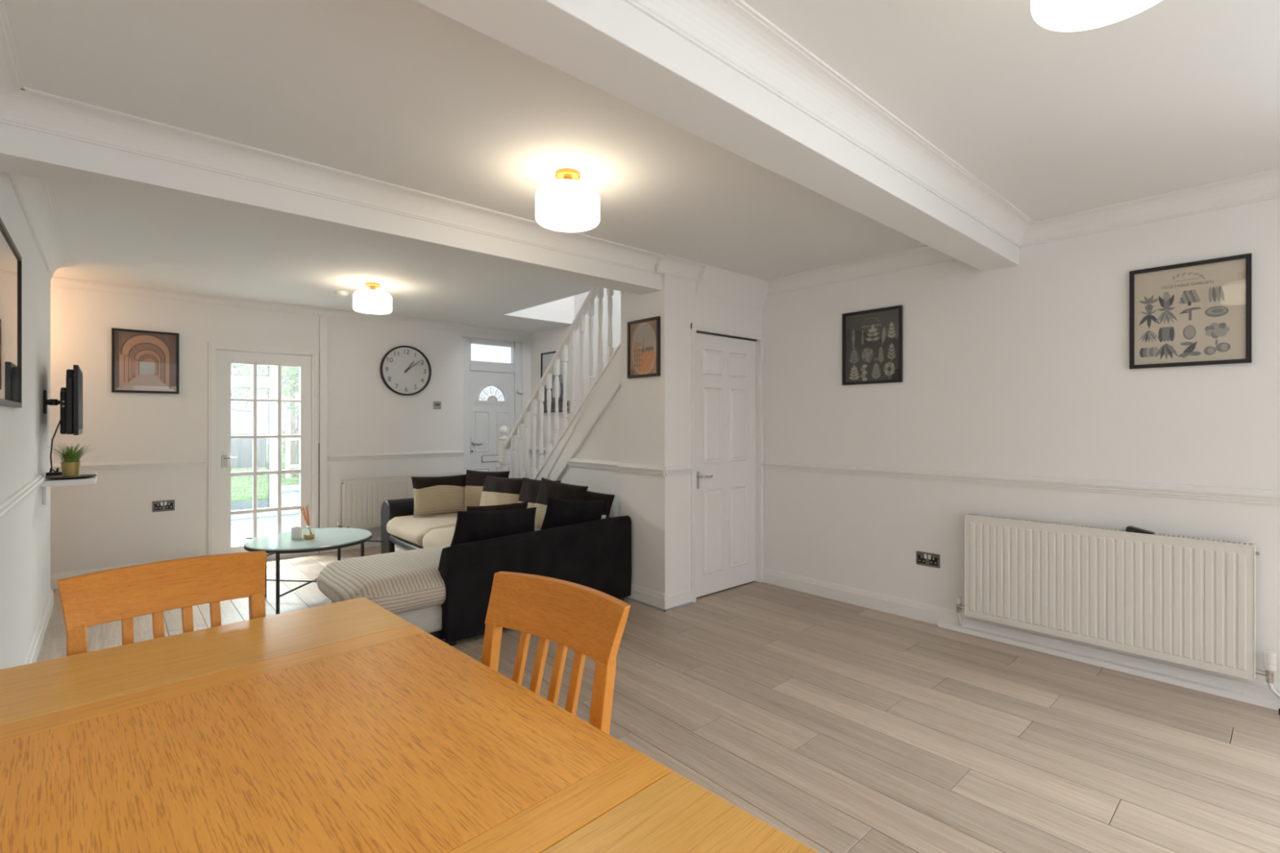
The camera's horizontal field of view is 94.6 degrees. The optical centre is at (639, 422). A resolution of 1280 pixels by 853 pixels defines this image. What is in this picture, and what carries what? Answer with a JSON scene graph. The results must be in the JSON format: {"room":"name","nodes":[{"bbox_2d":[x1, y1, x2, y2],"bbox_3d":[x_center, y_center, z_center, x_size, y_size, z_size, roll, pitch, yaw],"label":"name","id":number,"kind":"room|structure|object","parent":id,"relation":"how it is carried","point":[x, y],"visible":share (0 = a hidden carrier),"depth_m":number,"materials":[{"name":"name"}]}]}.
{"room":"living-dining room","nodes":[
{"label":"living-dining room","id":0,"kind":"room"},
{"bbox_2d":[0,171,50,669],"bbox_3d":[-1.740,0.086,0.691,1.030,2.445,10.050,0,0,-42],"label":"wall","id":1,"kind":"structure","parent":0,"point":[25,532],"depth_m":3.05,"materials":[{"name":"paint"}]},
{"bbox_2d":[0,217,22,408],"bbox_3d":[-2.482,-0.406,2.308,0.022,0.680,0.950,0,0,-42],"label":"framed picture","id":2,"kind":"object","parent":1,"relation":"attached to","point":[11,260],"visible":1,"depth_m":2.41,"materials":[{"name":"black"}]},
{"bbox_2d":[0,0,25,96],"bbox_3d":[-1.631,-1.085,1.417,0.106,0.105,1.682,0,0,-42],"label":"trim","id":3,"kind":"structure","parent":1,"relation":"attached to","point":[11,75],"depth_m":1.84,"materials":[{"name":"white paint"}]},
{"bbox_2d":[0,475,45,522],"bbox_3d":[-0.828,0.344,0.467,0.031,0.068,8.200,0,0,-42],"label":"trim","id":4,"kind":"structure","parent":1,"relation":"attached to","point":[7,505],"depth_m":2.61,"materials":[{"name":"white paint"}]},
{"bbox_2d":[6,172,71,278],"bbox_3d":[-3.258,-1.085,3.234,0.106,0.105,2.755,0,0,-42],"label":"trim","id":5,"kind":"structure","parent":1,"relation":"attached to","point":[34,196],"depth_m":3.17,"materials":[{"name":"white paint"}]},
{"bbox_2d":[23,589,53,665],"bbox_3d":[-1.159,1.251,0.827,0.018,0.114,9.178,0,0,-42],"label":"baseboard","id":6,"kind":"structure","parent":1,"relation":"attached to","point":[33,651],"depth_m":3.48,"materials":[{"name":"white paint"}]},
{"bbox_2d":[43,364,82,473],"bbox_3d":[-3.783,-0.021,3.874,0.174,0.672,0.720,0,0,-42],"label":"television","id":7,"kind":"object","parent":1,"relation":"attached to","point":[70,421],"visible":1,"depth_m":3.66,"materials":[{"name":"black plastic"}]},
{"bbox_2d":[39,473,97,505],"bbox_3d":[-3.681,0.434,3.818,0.250,0.167,0.560,0,0,-42],"label":"wall shelf","id":8,"kind":"object","parent":1,"relation":"attached to","point":[90,481],"visible":0.79,"depth_m":3.64,"materials":[{"name":"white paint"}]},
{"bbox_2d":[45,467,62,476],"bbox_3d":[-3.797,0.323,3.849,0.100,0.056,0.060,0,0,-42],"label":"power adapter","id":9,"kind":"object","parent":8,"relation":"on","point":[51,473],"visible":0.48,"depth_m":3.82,"materials":[{"name":"black plastic"}]},
{"bbox_2d":[44,474,97,479],"bbox_3d":[-3.574,0.343,3.713,0.243,0.016,0.243,0,0,-42],"label":"tray","id":10,"kind":"object","parent":8,"relation":"on","point":[81,476],"visible":0.85,"depth_m":3.65,"materials":[{"name":"black plastic"}]},
{"bbox_2d":[40,443,93,476],"bbox_3d":[-3.568,0.233,3.709,0.270,0.225,0.271,0,0,21],"label":"potted plant","id":11,"kind":"object","parent":10,"relation":"on","point":[71,464],"visible":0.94,"depth_m":3.69,"materials":[{"name":"green plant"}]},
{"bbox_2d":[231,365,299,519],"bbox_3d":[-5.628,0.048,7.820,2.750,2.520,0.140,0,0,-42],"label":"window frame","id":12,"kind":"structure","parent":0,"point":[290,493],"depth_m":8.25,"materials":[{"name":"white plastic"}]},
{"bbox_2d":[50,286,530,574],"bbox_3d":[-3.379,0.086,5.867,5.195,2.445,0.150,0,0,-42],"label":"wall","id":13,"kind":"structure","parent":0,"point":[111,522],"depth_m":5.21,"materials":[{"name":"paint"}]},
{"bbox_2d":[50,560,160,589],"bbox_3d":[-4.568,1.251,4.691,1.855,0.114,0.018,0,0,-42],"label":"baseboard","id":14,"kind":"structure","parent":13,"relation":"attached to","point":[54,577],"depth_m":4.71,"materials":[{"name":"white paint"}]},
{"bbox_2d":[52,458,208,471],"bbox_3d":[-4.564,0.356,4.686,1.855,0.068,0.031,0,0,-42],"label":"trim","id":15,"kind":"structure","parent":13,"relation":"attached to","point":[87,466],"depth_m":4.99,"materials":[{"name":"white paint"}]},
{"bbox_2d":[111,328,178,394],"bbox_3d":[-4.194,-0.515,5.021,0.440,0.530,0.022,0,0,-42],"label":"framed picture","id":16,"kind":"object","parent":13,"relation":"attached to","point":[144,362],"visible":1,"depth_m":5.01,"materials":[{"name":"black"}]},
{"bbox_2d":[152,499,174,511],"bbox_3d":[-4.112,0.720,5.102,0.150,0.092,0.014,0,0,-42],"label":"wall socket","id":17,"kind":"object","parent":13,"relation":"attached to","point":[162,505],"visible":1,"depth_m":5.10,"materials":[{"name":"grey metal"}]},
{"bbox_2d":[208,342,318,559],"bbox_3d":[-3.585,0.293,5.651,0.894,2.030,0.178,0,0,-42],"label":"door","id":18,"kind":"structure","parent":13,"relation":"in","point":[220,355],"depth_m":5.54,"materials":[{"name":"white paint"}]},
{"bbox_2d":[50,276,533,338],"bbox_3d":[-3.307,-1.103,5.786,5.195,0.071,0.072,0,0,-42],"label":"trim","id":19,"kind":"structure","parent":13,"relation":"attached to","point":[61,282],"depth_m":5.57,"materials":[{"name":"white paint"}]},
{"bbox_2d":[318,443,319,553],"bbox_3d":[-3.213,0.758,5.914,0.007,1.100,0.006,0,0,-42],"label":"trim","id":20,"kind":"structure","parent":13,"relation":"attached to","point":[318,443],"depth_m":5.91,"materials":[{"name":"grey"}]},
{"bbox_2d":[319,315,327,553],"bbox_3d":[-3.179,0.116,5.935,0.072,2.385,0.027,0,0,-42],"label":"trim","id":21,"kind":"structure","parent":13,"relation":"attached to","point":[322,318],"depth_m":5.92,"materials":[{"name":"white paint"}]},
{"bbox_2d":[327,534,381,552],"bbox_3d":[-2.609,1.251,6.446,1.455,0.114,0.018,0,0,-42],"label":"baseboard","id":22,"kind":"structure","parent":13,"relation":"attached to","point":[376,537],"depth_m":6.21,"materials":[{"name":"white paint"}]},
{"bbox_2d":[327,449,464,461],"bbox_3d":[-2.604,0.356,6.441,1.455,0.068,0.031,0,0,-42],"label":"trim","id":23,"kind":"structure","parent":13,"relation":"attached to","point":[335,457],"depth_m":6.38,"materials":[{"name":"white paint"}]},
{"bbox_2d":[337,472,462,528],"bbox_3d":[-2.572,0.884,6.416,1.330,0.605,0.108,0,0,-42],"label":"radiator","id":24,"kind":"object","parent":13,"relation":"attached to","point":[362,499],"visible":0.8,"depth_m":6.14,"materials":[{"name":"white metal"}]},
{"bbox_2d":[342,472,462,480],"bbox_3d":[-2.540,0.586,6.426,1.270,0.008,0.078,0,0,-42],"label":"grille","id":25,"kind":"object","parent":24,"relation":"attached to","point":[399,477],"depth_m":6.35,"materials":[{"name":"white metal"}]},
{"bbox_2d":[379,345,431,395],"bbox_3d":[-2.558,-0.568,6.468,0.544,0.544,0.052,0,0,-42],"label":"wall clock","id":26,"kind":"object","parent":13,"relation":"attached to","point":[404,370],"visible":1,"depth_m":6.46,"materials":[{"name":"black"}]},
{"bbox_2d":[433,400,440,408],"bbox_3d":[-2.305,-0.198,6.719,0.090,0.088,0.017,0,0,-42],"label":"thermostat","id":27,"kind":"object","parent":13,"relation":"attached to","point":[437,405],"visible":1,"depth_m":6.71,"materials":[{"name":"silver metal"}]},
{"bbox_2d":[463,337,521,478],"bbox_3d":[-1.805,0.150,7.223,0.780,2.315,0.110,0,0,-42],"label":"door","id":28,"kind":"structure","parent":13,"relation":"in","point":[483,420],"depth_m":7.17,"materials":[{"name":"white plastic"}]},
{"bbox_2d":[470,337,515,364],"bbox_3d":[-1.818,-0.865,7.238,0.650,0.285,0.070,0,0,-42],"label":"window","id":29,"kind":"structure","parent":28,"relation":"in","point":[473,340],"depth_m":7.25,"materials":[{"name":"white plastic"}]},
{"bbox_2d":[515,388,524,393],"bbox_3d":[-1.501,-0.395,7.428,0.095,0.055,0.053,0,0,-42],"label":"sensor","id":30,"kind":"object","parent":28,"relation":"attached to","point":[517,390],"visible":1,"depth_m":7.41,"materials":[{"name":"white plastic"}]},
{"bbox_2d":[460,334,524,478],"bbox_3d":[-1.779,0.141,7.194,0.850,2.335,0.019,0,0,-42],"label":"trim","id":31,"kind":"structure","parent":13,"relation":"attached to","point":[463,335],"depth_m":7.46,"materials":[{"name":"white paint"}]},
{"bbox_2d":[537,288,621,321],"bbox_3d":[-0.330,-2.215,5.678,1.145,2.155,2.540,0,0,-42],"label":"wall","id":32,"kind":"structure","parent":0,"point":[574,304],"depth_m":6.63,"materials":[{"name":"paint"}]},
{"bbox_2d":[0,0,1279,333],"bbox_3d":[-0.075,-1.103,2.182,5.500,0.348,10.050,0,0,-42],"label":"ceiling","id":33,"kind":"structure","parent":0,"point":[479,103],"depth_m":2.20,"materials":[{"name":"white paint"}]},
{"bbox_2d":[334,290,349,297],"bbox_3d":[-2.592,-1.117,5.142,0.110,0.039,0.110,0,0,-42],"label":"smoke detector","id":34,"kind":"object","parent":33,"relation":"attached to","point":[340,293],"visible":1,"depth_m":5.11,"materials":[{"name":"white plastic"}]},
{"bbox_2d":[352,282,391,314],"bbox_3d":[-2.191,-1.024,4.844,0.292,0.226,0.292,0,0,-42],"label":"ceiling lamp","id":35,"kind":"object","parent":33,"relation":"hanging from","point":[372,301],"visible":1,"depth_m":4.74,"materials":[{"name":"white glass"}]},
{"bbox_2d":[535,168,599,231],"bbox_3d":[-0.330,-1.024,2.699,0.292,0.226,0.292,0,0,-42],"label":"ceiling lamp","id":36,"kind":"object","parent":33,"relation":"hanging from","point":[566,203],"visible":1,"depth_m":2.60,"materials":[{"name":"white glass"}]},
{"bbox_2d":[1031,0,1161,31],"bbox_3d":[0.998,-1.024,1.246,0.292,0.226,0.292,0,0,-42],"label":"ceiling lamp","id":37,"kind":"object","parent":33,"relation":"hanging from","point":[1061,15],"visible":1,"depth_m":1.31,"materials":[{"name":"white glass"}]},
{"bbox_2d":[35,513,1279,852],"bbox_3d":[-1.148,1.368,3.268,5.650,0.120,13.100,0,0,-42],"label":"floor","id":38,"kind":"structure","parent":0,"point":[839,726],"depth_m":2.54,"materials":[{"name":"grey"}]},
{"bbox_2d":[57,551,266,656],"bbox_3d":[-1.124,0.848,1.482,0.558,0.920,0.455,0,0,42],"label":"dining chair","id":39,"kind":"object","parent":38,"relation":"on","point":[124,593],"visible":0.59,"depth_m":1.61,"materials":[{"name":"brown wood"}]},
{"bbox_2d":[244,526,383,614],"bbox_3d":[-2.436,1.079,4.376,0.824,0.457,0.824,0,0,-42],"label":"coffee table","id":40,"kind":"object","parent":38,"relation":"on","point":[325,539],"visible":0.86,"depth_m":4.25,"materials":[{"name":"green glass"}]},
{"bbox_2d":[291,526,302,538],"bbox_3d":[-2.526,0.810,4.349,0.072,0.082,0.072,0,0,-42],"label":"jar","id":41,"kind":"object","parent":40,"relation":"on","point":[296,531],"visible":1,"depth_m":4.32,"materials":[{"name":"white ceramic"}]},
{"bbox_2d":[299,504,314,539],"bbox_3d":[-2.437,0.727,4.325,0.060,0.247,0.089,0,0,37],"label":"reed diffuser","id":42,"kind":"object","parent":40,"relation":"on","point":[310,535],"visible":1,"depth_m":4.32,"materials":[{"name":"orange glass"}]},
{"bbox_2d":[0,596,818,852],"bbox_3d":[-0.589,0.933,0.985,0.860,0.750,1.705,0,0,-45],"label":"dining table","id":43,"kind":"object","parent":38,"relation":"on","point":[344,726],"visible":1,"depth_m":0.98,"materials":[{"name":"brown wood"}]},
{"bbox_2d":[316,497,631,645],"bbox_3d":[-1.629,0.996,4.663,1.915,0.624,2.580,0,0,-42],"label":"sofa","id":44,"kind":"object","parent":38,"relation":"on","point":[442,589],"visible":0.73,"depth_m":3.67,"materials":[{"name":"black suede"},{"name":"beige corduroy fabric"}]},
{"bbox_2d":[316,545,450,614],"bbox_3d":[-1.426,0.968,3.747,0.995,0.250,0.905,0,0,-42],"label":"cushion","id":45,"kind":"object","parent":44,"relation":"on","point":[414,581],"depth_m":3.40,"materials":[{"name":"beige fabric"}]},
{"bbox_2d":[386,512,457,546],"bbox_3d":[-1.745,0.939,5.351,0.840,0.198,0.960,0,0,-42],"label":"seat cushion","id":46,"kind":"object","parent":44,"relation":"on","point":[405,530],"depth_m":5.13,"materials":[{"name":"beige fabric"}]},
{"bbox_2d":[411,474,466,517],"bbox_3d":[-1.851,0.674,5.489,0.500,0.357,0.202,0,0,-30],"label":"cushion","id":47,"kind":"object","parent":44,"relation":"on","point":[433,495],"visible":0.98,"depth_m":5.42,"materials":[{"name":"brown fabric"}]},
{"bbox_2d":[422,526,541,548],"bbox_3d":[-1.219,0.942,4.748,0.840,0.212,0.780,0,0,-42],"label":"seat cushion","id":48,"kind":"object","parent":44,"relation":"on","point":[442,535],"depth_m":4.62,"materials":[{"name":"fabric"}]},
{"bbox_2d":[464,469,509,511],"bbox_3d":[-1.451,0.654,5.525,0.480,0.408,0.176,0,0,20],"label":"cushion","id":49,"kind":"object","parent":44,"relation":"on","point":[475,480],"visible":0.44,"depth_m":5.50,"materials":[{"name":"brown fabric"}]},
{"bbox_2d":[450,506,536,546],"bbox_3d":[-0.960,0.735,3.894,0.677,0.362,0.214,0,0,-38],"label":"cushion","id":50,"kind":"object","parent":44,"relation":"on","point":[471,526],"visible":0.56,"depth_m":3.79,"materials":[{"name":"black fabric"}]},
{"bbox_2d":[466,501,528,511],"bbox_3d":[-1.018,0.721,4.203,0.500,0.293,0.176,0,0,-34],"label":"cushion","id":51,"kind":"object","parent":44,"relation":"on","point":[524,504],"visible":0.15,"depth_m":4.16,"materials":[{"name":"brown fabric"}]},
{"bbox_2d":[480,475,524,506],"bbox_3d":[-1.194,0.665,5.125,0.526,0.386,0.189,0,0,36],"label":"cushion","id":52,"kind":"object","parent":44,"relation":"on","point":[496,491],"visible":0.52,"depth_m":5.07,"materials":[{"name":"brown fabric"}]},
{"bbox_2d":[518,477,560,508],"bbox_3d":[-0.851,0.664,4.888,0.463,0.388,0.176,0,0,36],"label":"cushion","id":53,"kind":"object","parent":44,"relation":"on","point":[530,488],"visible":0.28,"depth_m":4.89,"materials":[{"name":"brown fabric"}]},
{"bbox_2d":[534,477,588,528],"bbox_3d":[-0.638,0.657,4.607,0.495,0.430,0.189,0,0,31],"label":"cushion","id":54,"kind":"object","parent":44,"relation":"on","point":[548,488],"visible":0.46,"depth_m":4.59,"materials":[{"name":"brown fabric"}]},
{"bbox_2d":[541,497,607,529],"bbox_3d":[-0.495,0.729,4.304,0.604,0.411,0.186,0,0,-38],"label":"cushion","id":55,"kind":"object","parent":44,"relation":"on","point":[559,512],"visible":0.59,"depth_m":4.21,"materials":[{"name":"black fabric"}]},
{"bbox_2d":[583,490,614,516],"bbox_3d":[-0.442,0.695,4.570,0.509,0.410,0.166,0,0,16],"label":"cushion","id":56,"kind":"object","parent":44,"relation":"on","point":[590,495],"visible":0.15,"depth_m":4.52,"materials":[{"name":"brown fabric"}]},
{"bbox_2d":[480,571,631,734],"bbox_3d":[-0.353,0.848,1.230,0.455,0.920,0.558,0,0,40],"label":"dining chair","id":57,"kind":"object","parent":38,"relation":"on","point":[590,622],"visible":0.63,"depth_m":1.39,"materials":[{"name":"brown wood"}]},
{"bbox_2d":[497,285,621,517],"bbox_3d":[-0.257,0.069,5.434,1.122,2.484,2.248,0,0,-42],"label":"staircase","id":58,"kind":"structure","parent":38,"relation":"on","point":[593,431],"depth_m":4.91,"materials":[{"name":"white paint"}]},
{"bbox_2d":[621,274,762,593],"bbox_3d":[0.431,0.086,4.670,1.117,2.445,0.478,0,0,-42],"label":"wall","id":59,"kind":"structure","parent":0,"point":[655,411],"depth_m":4.25,"materials":[{"name":"paint"}]},
{"bbox_2d":[0,87,663,275],"bbox_3d":[-1.005,-1.085,3.039,3.198,0.105,0.106,0,0,-42],"label":"trim","id":60,"kind":"structure","parent":59,"relation":"attached to","point":[30,108],"depth_m":2.55,"materials":[{"name":"white paint"}]},
{"bbox_2d":[566,457,621,471],"bbox_3d":[-0.371,0.336,4.762,0.031,0.068,0.730,0,0,-42],"label":"trim","id":61,"kind":"structure","parent":59,"relation":"attached to","point":[603,464],"depth_m":4.75,"materials":[{"name":"white paint"}]},
{"bbox_2d":[617,462,667,475],"bbox_3d":[0.013,0.339,4.277,0.031,0.068,0.505,0,0,-42],"label":"trim","id":62,"kind":"structure","parent":59,"relation":"attached to","point":[623,467],"depth_m":4.27,"materials":[{"name":"white paint"}]},
{"bbox_2d":[626,315,660,378],"bbox_3d":[0.024,-0.536,4.270,0.022,0.419,0.335,0,0,-42],"label":"framed picture","id":63,"kind":"object","parent":59,"relation":"attached to","point":[643,335],"visible":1,"depth_m":4.26,"materials":[{"name":"black"}]},
{"bbox_2d":[630,320,656,375],"bbox_3d":[0.027,-0.537,4.273,0.006,0.386,0.303,0,0,-42],"label":"print","id":64,"kind":"object","parent":63,"relation":"on","point":[642,332],"depth_m":4.27,"materials":[{"name":"orange paper"}]},
{"bbox_2d":[627,583,666,608],"bbox_3d":[0.014,1.251,4.286,0.018,0.114,0.494,0,0,-42],"label":"baseboard","id":65,"kind":"object","parent":59,"relation":"attached to","point":[640,593],"visible":0.65,"depth_m":4.23,"materials":[{"name":"white paint"}]},
{"bbox_2d":[624,596,693,612],"bbox_3d":[0.110,1.302,4.365,0.282,0.012,0.503,0,0,-42],"label":"trim","id":66,"kind":"structure","parent":59,"relation":"attached to","point":[627,597],"depth_m":4.21,"materials":[{"name":"grey wood"}]},
{"bbox_2d":[662,586,692,609],"bbox_3d":[0.269,1.251,4.193,0.274,0.114,0.018,0,0,-42],"label":"baseboard","id":67,"kind":"structure","parent":59,"relation":"attached to","point":[681,597],"depth_m":4.18,"materials":[{"name":"white paint"}]},
{"bbox_2d":[662,464,693,475],"bbox_3d":[0.269,0.339,4.185,0.285,0.068,0.031,0,0,-42],"label":"trim","id":68,"kind":"structure","parent":59,"relation":"attached to","point":[677,469],"depth_m":4.18,"materials":[{"name":"white paint"}]},
{"bbox_2d":[656,253,706,281],"bbox_3d":[0.295,-1.085,4.159,0.390,0.105,0.106,0,0,-42],"label":"trim","id":69,"kind":"structure","parent":59,"relation":"attached to","point":[668,264],"depth_m":4.16,"materials":[{"name":"white paint"}]},
{"bbox_2d":[690,323,764,602],"bbox_3d":[0.666,0.293,4.607,0.860,2.030,0.125,0,0,-42],"label":"door","id":70,"kind":"structure","parent":59,"relation":"in","point":[726,365],"depth_m":4.60,"materials":[{"name":"white paint"}]},
{"bbox_2d":[695,264,768,307],"bbox_3d":[0.739,-1.040,4.559,0.805,0.195,0.102,0,0,-42],"label":"trim","id":71,"kind":"structure","parent":59,"relation":"attached to","point":[713,282],"depth_m":4.52,"materials":[{"name":"white paint"}]},
{"bbox_2d":[530,197,1279,683],"bbox_3d":[1.914,0.086,3.963,0.150,2.445,10.050,0,0,-42],"label":"wall","id":72,"kind":"structure","parent":0,"point":[1024,368],"depth_m":3.56,"materials":[{"name":"paint"}]},
{"bbox_2d":[528,446,552,453],"bbox_3d":[-1.005,0.344,7.088,0.031,0.068,1.200,0,0,-42],"label":"trim","id":73,"kind":"structure","parent":72,"relation":"attached to","point":[531,447],"depth_m":7.39,"materials":[{"name":"white paint"}]},
{"bbox_2d":[540,351,563,412],"bbox_3d":[-1.049,-0.492,7.142,0.022,0.730,0.520,0,0,-42],"label":"framed picture","id":74,"kind":"object","parent":72,"relation":"attached to","point":[545,357],"visible":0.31,"depth_m":7.16,"materials":[{"name":"black"}]},
{"bbox_2d":[566,400,570,413],"bbox_3d":[-0.846,-0.182,6.922,0.015,0.150,0.086,0,0,-42],"label":"light switch","id":75,"kind":"object","parent":72,"relation":"attached to","point":[568,402],"visible":0.48,"depth_m":6.91,"materials":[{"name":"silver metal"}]},
{"bbox_2d":[622,0,1034,247],"bbox_3d":[0.665,-1.085,2.011,4.315,0.105,0.106,0,0,-42],"label":"trim","id":76,"kind":"structure","parent":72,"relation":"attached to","point":[732,32],"depth_m":1.97,"materials":[{"name":"white paint"}]},
{"bbox_2d":[764,244,956,296],"bbox_3d":[1.518,-1.085,4.216,0.106,0.105,1.649,0,0,-42],"label":"trim","id":77,"kind":"structure","parent":72,"relation":"attached to","point":[926,255],"depth_m":4.19,"materials":[{"name":"white paint"}]},
{"bbox_2d":[842,305,902,385],"bbox_3d":[1.627,-0.533,4.155,0.022,0.520,0.435,0,0,-42],"label":"framed print","id":78,"kind":"object","parent":72,"relation":"attached to","point":[873,339],"visible":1,"depth_m":4.15,"materials":[{"name":"black paper"}]},
{"bbox_2d":[915,551,939,568],"bbox_3d":[1.886,0.898,3.873,0.014,0.088,0.150,0,0,-42],"label":"wall socket","id":79,"kind":"object","parent":72,"relation":"attached to","point":[923,558],"visible":1,"depth_m":3.87,"materials":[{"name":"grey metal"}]},
{"bbox_2d":[761,460,1279,505],"bbox_3d":[3.048,0.344,2.563,0.031,0.068,6.152,0,0,-42],"label":"trim","id":80,"kind":"structure","parent":72,"relation":"attached to","point":[1176,491],"depth_m":3.33,"materials":[{"name":"white paint"}]},
{"bbox_2d":[763,568,1279,710],"bbox_3d":[3.053,1.251,2.568,0.018,0.114,6.152,0,0,-42],"label":"baseboard","id":81,"kind":"structure","parent":72,"relation":"attached to","point":[923,612],"depth_m":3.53,"materials":[{"name":"white paint"}]},
{"bbox_2d":[955,513,1279,698],"bbox_3d":[2.461,0.918,3.158,0.108,0.712,1.435,0,0,-42],"label":"radiator","id":82,"kind":"object","parent":72,"relation":"attached to","point":[1191,602],"visible":0.99,"depth_m":3.05,"materials":[{"name":"white metal"}]},
{"bbox_2d":[964,513,1256,547],"bbox_3d":[2.423,0.566,3.180,0.078,0.008,1.232,0,0,-42],"label":"grille","id":83,"kind":"object","parent":82,"relation":"attached to","point":[1004,520],"depth_m":3.10,"materials":[{"name":"white metal"}]},
{"bbox_2d":[1125,525,1155,534],"bbox_3d":[2.556,0.548,3.021,0.045,0.026,0.110,0,0,-42],"label":"case","id":84,"kind":"object","parent":82,"relation":"on","point":[1131,529],"visible":1,"depth_m":3.02,"materials":[{"name":"black plastic"}]},
{"bbox_2d":[1020,168,1279,247],"bbox_3d":[3.637,-1.085,1.851,0.106,0.105,4.305,0,0,-42],"label":"trim","id":85,"kind":"structure","parent":72,"relation":"attached to","point":[1264,185],"depth_m":2.99,"materials":[{"name":"white paint"}]},
{"bbox_2d":[1129,253,1251,368],"bbox_3d":[2.719,-0.537,2.936,0.022,0.512,0.445,0,0,-42],"label":"framed print","id":86,"kind":"object","parent":72,"relation":"attached to","point":[1195,313],"visible":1,"depth_m":2.92,"materials":[{"name":"black"}]},
{"label":"outside","id":87,"kind":"structure","parent":0,"visible":0},
{"bbox_2d":[231,444,298,502],"bbox_3d":[-17.726,1.478,22.787,32.000,0.160,32.400,0,0,-42],"label":"lawn","id":88,"kind":"structure","parent":87,"point":[295,479],"depth_m":13.89,"materials":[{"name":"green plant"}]},
{"bbox_2d":[231,363,265,408],"bbox_3d":[-15.522,-1.021,23.106,2.716,4.842,2.363,0,0,-42],"label":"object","id":89,"kind":"object","parent":88,"relation":"on","point":[236,395],"visible":0.02,"depth_m":22.94,"materials":[{"name":"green plant"}]},
{"bbox_2d":[231,433,266,468],"bbox_3d":[-12.849,0.863,17.529,3.050,1.050,0.060,0,0,-42],"label":"fence","id":90,"kind":"object","parent":88,"relation":"on","point":[242,448],"visible":0.3,"depth_m":18.17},
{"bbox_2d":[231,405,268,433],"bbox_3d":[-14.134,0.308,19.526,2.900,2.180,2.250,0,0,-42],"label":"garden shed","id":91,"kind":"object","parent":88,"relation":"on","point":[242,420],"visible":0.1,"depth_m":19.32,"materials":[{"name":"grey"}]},
{"bbox_2d":[235,364,298,469],"bbox_3d":[-10.197,-0.940,17.201,2.688,4.678,2.229,0,0,-42],"label":"tree","id":92,"kind":"object","parent":88,"relation":"on","point":[292,384],"visible":0.17,"depth_m":16.70,"materials":[{"name":"green plant"}]},
{"bbox_2d":[281,397,298,456],"bbox_3d":[-9.253,0.287,16.261,1.212,2.227,1.757,0,0,33],"label":"tree","id":93,"kind":"object","parent":88,"relation":"on","point":[283,444],"visible":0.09,"depth_m":15.90,"materials":[{"name":"green plant"}]},
{"bbox_2d":[285,409,298,478],"bbox_3d":[-8.180,0.538,15.502,1.940,1.720,0.090,0,0,-42],"label":"fence","id":94,"kind":"object","parent":88,"relation":"on","point":[288,465],"visible":0.17,"depth_m":14.91,"materials":[{"name":"white wood"}]},
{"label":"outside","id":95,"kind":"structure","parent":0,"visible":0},
{"bbox_2d":[231,499,268,511],"bbox_3d":[-5.966,1.483,9.658,32.000,0.150,2.850,0,0,-42],"label":"paving","id":96,"kind":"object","parent":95,"point":[241,505],"visible":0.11,"depth_m":10.11,"materials":[{"name":"grey concrete"}]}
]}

